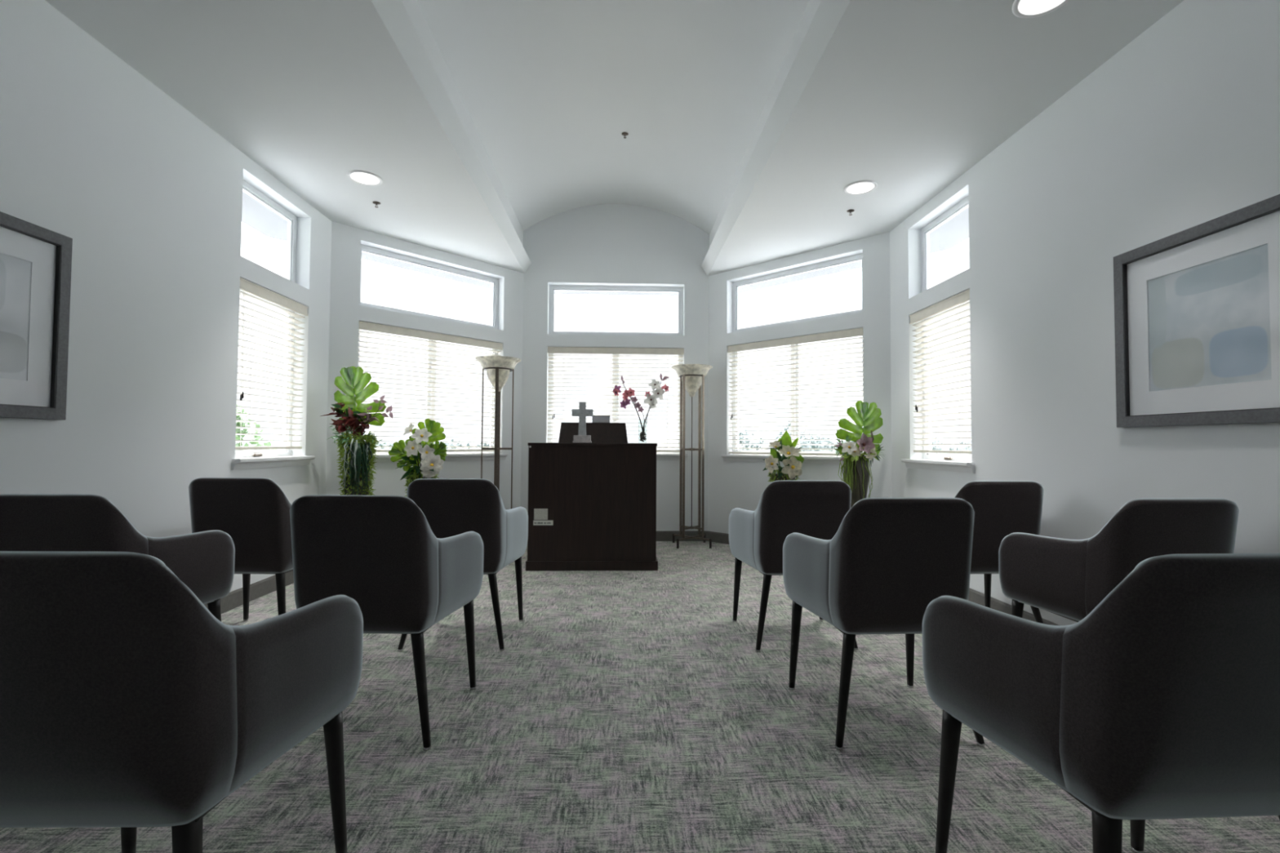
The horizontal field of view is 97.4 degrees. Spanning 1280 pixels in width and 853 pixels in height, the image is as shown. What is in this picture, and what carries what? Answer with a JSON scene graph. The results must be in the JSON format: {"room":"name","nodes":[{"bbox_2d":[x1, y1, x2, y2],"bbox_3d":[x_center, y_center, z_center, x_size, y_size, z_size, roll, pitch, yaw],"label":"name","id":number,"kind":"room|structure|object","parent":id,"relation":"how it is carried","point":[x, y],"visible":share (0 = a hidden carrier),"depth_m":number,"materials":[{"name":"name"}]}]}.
{"room":"house of worship","nodes":[
{"label":"house of worship","id":0,"kind":"room"},
{"bbox_2d":[0,0,331,592],"bbox_3d":[-2.529,-0.430,0.497,0.160,3.160,8.440,0,-2,-2],"label":"wall","id":1,"kind":"structure","parent":0,"point":[148,196],"depth_m":2.83,"materials":[{"name":"white paint"}]},
{"bbox_2d":[0,211,72,419],"bbox_3d":[-2.486,-0.437,2.070,0.030,0.795,0.753,0,-2,-2],"label":"framed print","id":2,"kind":"object","parent":1,"relation":"attached to","point":[36,260],"visible":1,"depth_m":2.31,"materials":[{"name":"white paper"}]},
{"bbox_2d":[204,570,293,613],"bbox_3d":[-2.451,0.996,0.456,0.012,0.108,8.340,0,-2,-2],"label":"baseboard","id":3,"kind":"structure","parent":1,"relation":"attached to","point":[234,599],"depth_m":3.73,"materials":[{"name":"plastic"}]},
{"bbox_2d":[242,179,297,282],"bbox_3d":[-2.692,-1.363,3.988,0.050,0.569,0.790,0,-2,-2],"label":"window","id":4,"kind":"structure","parent":1,"relation":"in","point":[249,189],"depth_m":4.32,"materials":[{"name":"white plastic"}]},
{"bbox_2d":[231,288,315,470],"bbox_3d":[-2.617,-0.331,3.959,0.212,1.232,0.860,0,-2,-2],"label":"window","id":5,"kind":"structure","parent":1,"relation":"in","point":[255,459],"depth_m":4.12,"materials":[{"name":"white plastic"}]},
{"bbox_2d":[235,277,308,449],"bbox_3d":[-2.605,-0.391,3.961,0.072,1.104,0.782,0,-2,-2],"label":"window blind","id":6,"kind":"object","parent":5,"relation":"attached to","point":[246,286],"visible":0.93,"depth_m":3.93,"materials":[{"name":"grey plastic"}]},
{"bbox_2d":[325,221,523,509],"bbox_3d":[-1.993,-0.275,5.423,0.160,3.160,2.027,-1,-2,43],"label":"wall","id":7,"kind":"structure","parent":0,"point":[346,313],"depth_m":5.18,"materials":[{"name":"white paint"}]},
{"bbox_2d":[359,244,498,329],"bbox_3d":[-2.026,-1.313,5.487,0.051,0.569,1.450,-1,-2,43],"label":"window","id":8,"kind":"structure","parent":7,"relation":"in","point":[495,282],"depth_m":5.50,"materials":[{"name":"white plastic"}]},
{"bbox_2d":[356,329,507,462],"bbox_3d":[-1.973,-0.283,5.400,0.212,1.232,1.520,-1,-2,43],"label":"window","id":9,"kind":"structure","parent":7,"relation":"in","point":[383,457],"depth_m":5.47,"materials":[{"name":"white plastic"}]},
{"bbox_2d":[358,320,502,452],"bbox_3d":[-1.964,-0.326,5.393,0.073,1.137,1.442,-1,-2,43],"label":"window blind","id":10,"kind":"object","parent":9,"relation":"attached to","point":[365,326],"visible":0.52,"depth_m":5.34,"materials":[{"name":"grey plastic"}]},
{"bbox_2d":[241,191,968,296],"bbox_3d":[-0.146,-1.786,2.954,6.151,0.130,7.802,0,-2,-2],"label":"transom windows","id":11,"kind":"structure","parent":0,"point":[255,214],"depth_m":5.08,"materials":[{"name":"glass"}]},
{"bbox_2d":[44,0,1183,275],"bbox_3d":[-0.087,-2.281,1.319,5.351,0.940,10.102,0,-2,-2],"label":"ceiling","id":12,"kind":"structure","parent":0,"point":[748,123],"depth_m":3.43,"materials":[{"name":"white paint"}]},
{"bbox_2d":[346,169,382,186],"bbox_3d":[-1.926,-1.737,3.936,0.226,0.008,0.226,0,-2,-2],"label":"recessed light","id":13,"kind":"object","parent":12,"relation":"in","point":[362,177],"visible":1,"depth_m":3.93,"materials":[{"name":"white plastic"}]},
{"bbox_2d":[372,200,380,208],"bbox_3d":[-2.035,-1.712,4.342,0.058,0.034,0.058,0,-2,-2],"label":"sprinkler","id":14,"kind":"object","parent":12,"relation":"attached to","point":[375,202],"visible":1,"depth_m":4.34,"materials":[{"name":"grey metal"}]},
{"bbox_2d":[622,132,628,138],"bbox_3d":[-0.128,-2.472,4.776,0.058,0.034,0.058,0,-2,-2],"label":"sprinkler","id":15,"kind":"object","parent":12,"relation":"attached to","point":[624,134],"visible":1,"depth_m":4.77,"materials":[{"name":"grey metal"}]},
{"bbox_2d":[846,208,854,215],"bbox_3d":[1.664,-1.687,4.439,0.058,0.034,0.058,0,-2,-2],"label":"sprinkler","id":16,"kind":"object","parent":12,"relation":"attached to","point":[851,211],"visible":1,"depth_m":4.43,"materials":[{"name":"grey metal"}]},
{"bbox_2d":[843,180,877,195],"bbox_3d":[1.583,-1.713,4.036,0.226,0.008,0.226,0,-2,-2],"label":"recessed light","id":17,"kind":"object","parent":12,"relation":"in","point":[860,187],"visible":1,"depth_m":4.02,"materials":[{"name":"white plastic"}]},
{"bbox_2d":[1012,0,1069,17],"bbox_3d":[1.667,-1.766,2.314,0.226,0.008,0.226,0,-2,-2],"label":"recessed light","id":18,"kind":"object","parent":12,"relation":"in","point":[1020,8],"visible":1,"depth_m":2.36,"materials":[{"name":"white plastic"}]},
{"bbox_2d":[520,204,709,531],"bbox_3d":[-0.265,-0.636,6.199,2.126,3.950,0.160,0,-2,-2],"label":"wall","id":19,"kind":"structure","parent":0,"point":[621,245],"depth_m":6.14,"materials":[{"name":"white paint"}]},
{"bbox_2d":[548,284,683,335],"bbox_3d":[-0.263,-1.279,6.269,1.492,0.569,0.050,0,-2,-2],"label":"window","id":20,"kind":"structure","parent":19,"relation":"in","point":[552,287],"depth_m":6.25,"materials":[{"name":"white plastic"}]},
{"bbox_2d":[547,353,687,460],"bbox_3d":[-0.266,-0.249,6.156,1.562,1.232,0.212,0,-2,-2],"label":"window","id":21,"kind":"structure","parent":19,"relation":"in","point":[660,455],"depth_m":6.21,"materials":[{"name":"white plastic"}]},
{"bbox_2d":[547,346,684,452],"bbox_3d":[-0.266,-0.293,6.146,1.484,1.137,0.072,0,-2,-2],"label":"window blind","id":22,"kind":"object","parent":21,"relation":"attached to","point":[587,350],"visible":0.77,"depth_m":6.14,"materials":[{"name":"grey plastic"}]},
{"bbox_2d":[656,531,707,541],"bbox_3d":[-0.273,1.181,6.057,2.026,0.108,0.012,0,-2,-2],"label":"baseboard","id":23,"kind":"structure","parent":19,"relation":"attached to","point":[660,535],"depth_m":6.07,"materials":[{"name":"plastic"}]},
{"bbox_2d":[0,541,1279,852],"bbox_3d":[-0.107,1.147,1.214,4.951,0.120,9.902,0,-2,-2],"label":"floor","id":24,"kind":"structure","parent":0,"point":[624,711],"depth_m":1.90,"materials":[{"name":"carpet"}]},
{"bbox_2d":[0,493,235,622],"bbox_3d":[-2.026,0.669,2.138,0.592,0.869,0.563,0,-2,-3],"label":"armchair","id":25,"kind":"object","parent":24,"relation":"on","point":[203,561],"visible":0.35,"depth_m":1.90,"materials":[{"name":"grey fabric"}]},
{"bbox_2d":[0,551,363,852],"bbox_3d":[-0.998,0.646,1.163,0.592,0.869,0.563,0,-2,-1],"label":"armchair","id":26,"kind":"object","parent":24,"relation":"on","point":[126,704],"visible":1,"depth_m":0.94,"materials":[{"name":"grey fabric"}]},
{"bbox_2d":[188,477,293,621],"bbox_3d":[-2.041,0.698,3.058,0.592,0.869,0.563,0,-2,0],"label":"armchair","id":27,"kind":"object","parent":24,"relation":"on","point":[255,512],"visible":0.5,"depth_m":2.81,"materials":[{"name":"grey fabric"}]},
{"bbox_2d":[320,366,393,495],"bbox_3d":[-2.204,0.349,4.461,0.554,1.651,0.343,0,-2,-2],"label":"flower arrangement","id":28,"kind":"object","parent":24,"relation":"on","point":[357,475],"visible":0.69,"depth_m":4.41,"materials":[{"name":"green plant"}]},
{"bbox_2d":[289,494,484,751],"bbox_3d":[-0.976,0.677,2.167,0.592,0.869,0.563,0,-2,1],"label":"armchair","id":29,"kind":"object","parent":24,"relation":"on","point":[383,553],"visible":0.77,"depth_m":1.93,"materials":[{"name":"grey fabric"}]},
{"bbox_2d":[388,418,447,496],"bbox_3d":[-1.872,0.559,4.831,0.429,1.258,0.366,0,-2,24],"label":"flower arrangement","id":30,"kind":"object","parent":24,"relation":"on","point":[416,448],"visible":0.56,"depth_m":4.79,"materials":[{"name":"green plant"}]},
{"bbox_2d":[397,478,528,651],"bbox_3d":[-0.955,0.705,3.075,0.592,0.869,0.563,0,-2,-1],"label":"armchair","id":31,"kind":"object","parent":24,"relation":"on","point":[451,507],"visible":0.67,"depth_m":2.83,"materials":[{"name":"grey fabric"}]},
{"bbox_2d":[475,355,520,508],"bbox_3d":[-1.373,0.278,5.400,0.428,1.860,0.428,0,-2,24],"label":"floor lamp","id":32,"kind":"object","parent":24,"relation":"on","point":[498,368],"visible":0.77,"depth_m":5.34,"materials":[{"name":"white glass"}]},
{"bbox_2d":[525,422,657,570],"bbox_3d":[-0.404,0.583,4.978,1.091,1.236,0.652,0,-2,-2],"label":"lectern","id":33,"kind":"object","parent":24,"relation":"on","point":[592,506],"visible":1,"depth_m":4.66,"materials":[{"name":"brown wood"}]},
{"bbox_2d":[571,401,593,443],"bbox_3d":[-0.489,-0.034,4.774,0.180,0.347,0.090,0,-2,-2],"label":"cross","id":34,"kind":"object","parent":33,"relation":"on","point":[582,412],"visible":1,"depth_m":4.75,"materials":[{"name":"grey stone"}]},
{"bbox_2d":[591,415,610,422],"bbox_3d":[-0.348,-0.066,5.020,0.166,0.064,0.030,0,-2,-2],"label":"display panel","id":35,"kind":"object","parent":33,"relation":"on","point":[595,419],"visible":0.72,"depth_m":5.01,"materials":[{"name":"grey"}]},
{"bbox_2d":[613,373,670,441],"bbox_3d":[0.011,-0.163,4.863,0.496,0.615,0.097,0,-2,-2],"label":"bud vase","id":36,"kind":"object","parent":33,"relation":"on","point":[651,400],"visible":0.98,"depth_m":4.85,"materials":[{"name":"clear glass"}]},
{"bbox_2d":[671,364,712,548],"bbox_3d":[0.540,0.304,5.861,0.429,1.860,0.429,0,-2,-2],"label":"floor lamp","id":37,"kind":"object","parent":24,"relation":"on","point":[691,376],"visible":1,"depth_m":5.79,"materials":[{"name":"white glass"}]},
{"bbox_2d":[762,431,804,482],"bbox_3d":[1.334,0.628,5.203,0.347,1.181,0.355,-1,-2,36],"label":"flower arrangement","id":38,"kind":"object","parent":24,"relation":"on","point":[793,461],"visible":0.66,"depth_m":5.15,"materials":[{"name":"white plant"}]},
{"bbox_2d":[728,480,857,652],"bbox_3d":[0.840,0.717,3.106,0.592,0.869,0.563,0,-2,-4],"label":"armchair","id":39,"kind":"object","parent":24,"relation":"on","point":[813,508],"visible":0.69,"depth_m":2.86,"materials":[{"name":"grey fabric"}]},
{"bbox_2d":[832,400,884,507],"bbox_3d":[1.811,0.496,4.631,0.478,1.416,0.281,0,-2,-2],"label":"flower arrangement","id":40,"kind":"object","parent":24,"relation":"on","point":[856,473],"visible":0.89,"depth_m":4.61,"materials":[{"name":"green plant"}]},
{"bbox_2d":[782,497,984,751],"bbox_3d":[0.929,0.689,2.194,0.592,0.869,0.563,0,-2,-3],"label":"armchair","id":41,"kind":"object","parent":24,"relation":"on","point":[887,559],"visible":0.87,"depth_m":1.96,"materials":[{"name":"grey fabric"}]},
{"bbox_2d":[954,480,1044,623],"bbox_3d":[1.866,0.724,3.161,0.592,0.869,0.563,0,-2,-4],"label":"armchair","id":42,"kind":"object","parent":24,"relation":"on","point":[1002,508],"visible":0.38,"depth_m":2.91,"materials":[{"name":"grey fabric"}]},
{"bbox_2d":[922,553,1279,852],"bbox_3d":[1.040,0.659,1.208,0.592,0.869,0.563,0,-2,-3],"label":"armchair","id":43,"kind":"object","parent":24,"relation":"on","point":[1162,702],"visible":1,"depth_m":0.98,"materials":[{"name":"grey fabric"}]},
{"bbox_2d":[998,497,1239,622],"bbox_3d":[1.898,0.696,2.237,0.592,0.869,0.563,0,-2,-4],"label":"armchair","id":44,"kind":"object","parent":24,"relation":"on","point":[1066,578],"visible":0.48,"depth_m":2.02,"materials":[{"name":"grey fabric"}]},
{"bbox_2d":[707,231,891,533],"bbox_3d":[1.507,-0.250,5.543,2.027,3.160,0.160,-1,-2,43],"label":"wall","id":45,"kind":"structure","parent":0,"point":[732,485],"depth_m":5.52,"materials":[{"name":"white paint"}]},
{"bbox_2d":[707,531,729,544],"bbox_3d":[1.439,1.173,5.436,1.927,0.108,0.012,-1,-2,43],"label":"baseboard","id":46,"kind":"structure","parent":45,"relation":"attached to","point":[717,537],"depth_m":5.99,"materials":[{"name":"plastic"}]},
{"bbox_2d":[720,335,863,464],"bbox_3d":[1.488,-0.258,5.518,1.520,1.232,0.212,-1,-2,43],"label":"window","id":47,"kind":"structure","parent":45,"relation":"in","point":[820,460],"depth_m":5.58,"materials":[{"name":"white plastic"}]},
{"bbox_2d":[727,327,863,455],"bbox_3d":[1.480,-0.297,5.511,1.442,1.147,0.073,-1,-2,43],"label":"window blind","id":48,"kind":"object","parent":47,"relation":"attached to","point":[858,331],"visible":0.82,"depth_m":5.47,"materials":[{"name":"grey plastic"}]},
{"bbox_2d":[732,253,862,332],"bbox_3d":[1.549,-1.288,5.609,1.450,0.569,0.051,-1,-2,43],"label":"window","id":49,"kind":"structure","parent":45,"relation":"in","point":[859,257],"depth_m":5.64,"materials":[{"name":"white plastic"}]},
{"bbox_2d":[889,0,1279,626],"bbox_3d":[2.380,-0.396,0.664,0.160,3.160,8.440,0,-2,-2],"label":"wall","id":50,"kind":"structure","parent":0,"point":[1178,131],"depth_m":2.75,"materials":[{"name":"white paint"}]},
{"bbox_2d":[901,300,975,473],"bbox_3d":[2.230,-0.297,4.125,0.212,1.232,0.860,0,-2,-2],"label":"window","id":51,"kind":"structure","parent":50,"relation":"in","point":[962,463],"depth_m":4.24,"materials":[{"name":"white plastic"}]},
{"bbox_2d":[909,288,971,453],"bbox_3d":[2.218,-0.357,4.126,0.072,1.104,0.782,0,-2,-2],"label":"window blind","id":52,"kind":"object","parent":51,"relation":"attached to","point":[964,296],"visible":0.84,"depth_m":4.11,"materials":[{"name":"grey plastic"}]},
{"bbox_2d":[920,195,968,292],"bbox_3d":[2.317,-1.328,4.159,0.050,0.569,0.790,0,-2,-2],"label":"window","id":53,"kind":"structure","parent":50,"relation":"in","point":[962,205],"depth_m":4.50,"materials":[{"name":"white plastic"}]},
{"bbox_2d":[968,587,1060,626],"bbox_3d":[2.285,1.029,0.618,0.012,0.108,8.340,0,-2,-2],"label":"baseboard","id":54,"kind":"structure","parent":50,"relation":"attached to","point":[975,597],"depth_m":3.43,"materials":[{"name":"plastic"}]},
{"bbox_2d":[1113,194,1279,427],"bbox_3d":[2.230,-0.404,2.231,0.030,0.795,0.753,0,-2,-2],"label":"framed print","id":55,"kind":"object","parent":50,"relation":"attached to","point":[1197,308],"visible":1,"depth_m":2.23,"materials":[{"name":"white paper"}]},
{"label":"outside","id":56,"kind":"structure","parent":0,"visible":0},
{"bbox_2d":[253,448,949,453],"bbox_3d":[-7.651,11.873,219.606,600.000,0.200,560.000,0,-2,-2],"label":"ground","id":57,"kind":"structure","parent":56,"point":[375,448],"depth_m":486.61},
{"bbox_2d":[235,404,276,450],"bbox_3d":[-14.508,2.236,19.502,3.963,6.671,2.969,0,-2,-2],"label":"tree","id":58,"kind":"object","parent":57,"relation":"on","point":[237,416],"visible":0.02,"depth_m":19.70,"materials":[{"name":"green plant"}]},
{"bbox_2d":[235,420,971,454],"bbox_3d":[-3.578,3.622,76.252,137.624,8.092,36.964,0,-2,-2],"label":"treeline","id":59,"kind":"object","parent":57,"relation":"on","point":[830,446],"visible":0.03,"depth_m":71.57,"materials":[{"name":"green plant"}]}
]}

